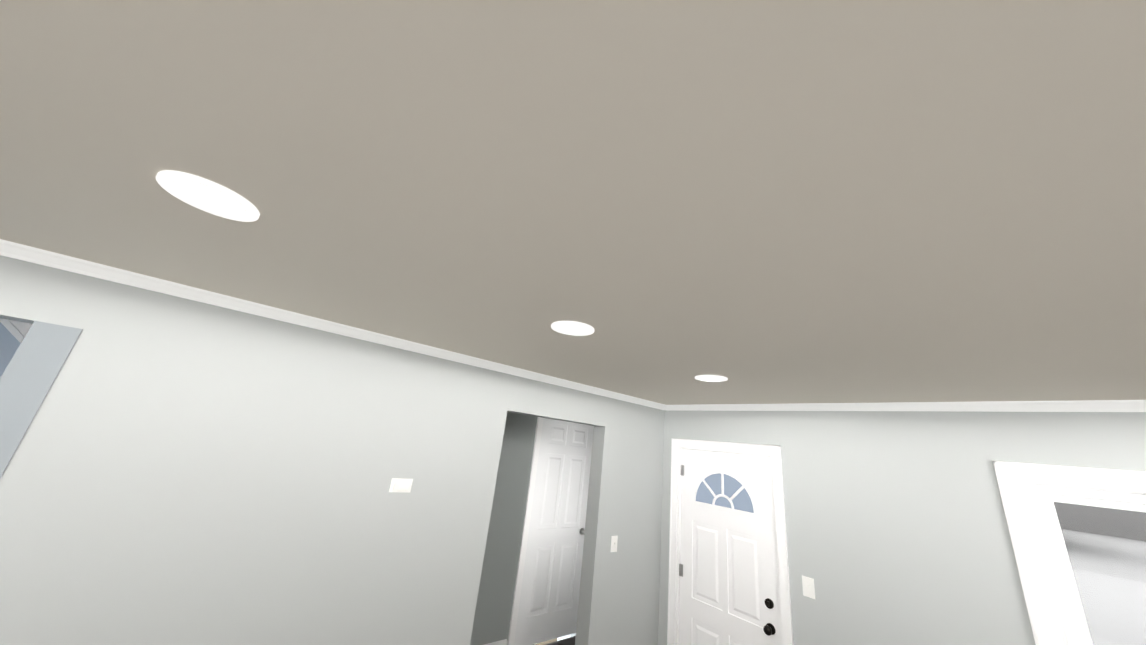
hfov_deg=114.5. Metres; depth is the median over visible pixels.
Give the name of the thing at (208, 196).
recessed light
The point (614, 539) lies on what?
light switch
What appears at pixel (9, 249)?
crown molding
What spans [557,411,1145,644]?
wall
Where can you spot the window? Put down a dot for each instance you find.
(1043, 498)
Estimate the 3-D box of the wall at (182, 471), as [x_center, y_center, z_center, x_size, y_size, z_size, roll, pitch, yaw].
[-1.956,1.040,1.292,7.140,2.540,0.140,20,-23,-36]
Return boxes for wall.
[0,255,664,644]
[0,322,20,377]
[470,412,575,644]
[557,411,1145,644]
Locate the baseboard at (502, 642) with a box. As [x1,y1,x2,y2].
[484,639,506,644]
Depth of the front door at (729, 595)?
2.93 m
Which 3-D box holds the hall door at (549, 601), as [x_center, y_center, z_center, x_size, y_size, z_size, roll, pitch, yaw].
[-0.117,1.979,3.708,0.757,2.027,0.105,20,-23,-36]
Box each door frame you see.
[0,321,82,477]
[507,417,542,644]
[667,438,793,644]
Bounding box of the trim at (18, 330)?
[0,318,31,342]
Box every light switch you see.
[610,536,617,551]
[802,575,814,598]
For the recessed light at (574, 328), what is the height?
0.006 m
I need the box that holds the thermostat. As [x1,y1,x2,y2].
[389,478,412,492]
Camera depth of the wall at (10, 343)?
1.88 m
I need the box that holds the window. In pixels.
[993,461,1145,644]
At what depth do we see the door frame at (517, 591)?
3.41 m
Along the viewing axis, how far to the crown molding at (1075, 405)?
2.18 m
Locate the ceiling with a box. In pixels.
[0,0,1145,404]
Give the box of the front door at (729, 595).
[679,449,780,644]
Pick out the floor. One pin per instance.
(569, 641)
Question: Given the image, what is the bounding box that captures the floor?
[545,636,575,644]
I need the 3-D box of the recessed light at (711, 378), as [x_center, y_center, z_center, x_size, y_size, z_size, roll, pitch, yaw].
[0.848,0.344,2.265,0.190,0.006,0.190,20,-23,-36]
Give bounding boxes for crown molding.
[0,239,667,410]
[668,400,1145,411]
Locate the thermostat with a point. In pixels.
(400, 485)
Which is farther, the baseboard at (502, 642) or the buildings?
the buildings
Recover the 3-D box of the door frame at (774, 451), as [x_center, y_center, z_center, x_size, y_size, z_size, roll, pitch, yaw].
[1.222,2.056,2.904,0.193,2.126,0.982,20,-23,-36]
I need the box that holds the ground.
[534,529,1145,644]
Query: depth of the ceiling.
0.70 m
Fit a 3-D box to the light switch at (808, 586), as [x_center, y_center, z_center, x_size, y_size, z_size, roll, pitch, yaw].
[1.567,1.765,2.459,0.016,0.116,0.072,20,-23,-36]
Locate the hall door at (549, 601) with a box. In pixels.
[514,418,593,644]
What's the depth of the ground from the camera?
13.16 m
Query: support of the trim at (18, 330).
attached to the wall at (10, 343)
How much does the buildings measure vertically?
7.500 m
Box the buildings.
[1054,502,1145,540]
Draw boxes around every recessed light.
[156,170,259,221]
[551,321,593,335]
[695,375,727,381]

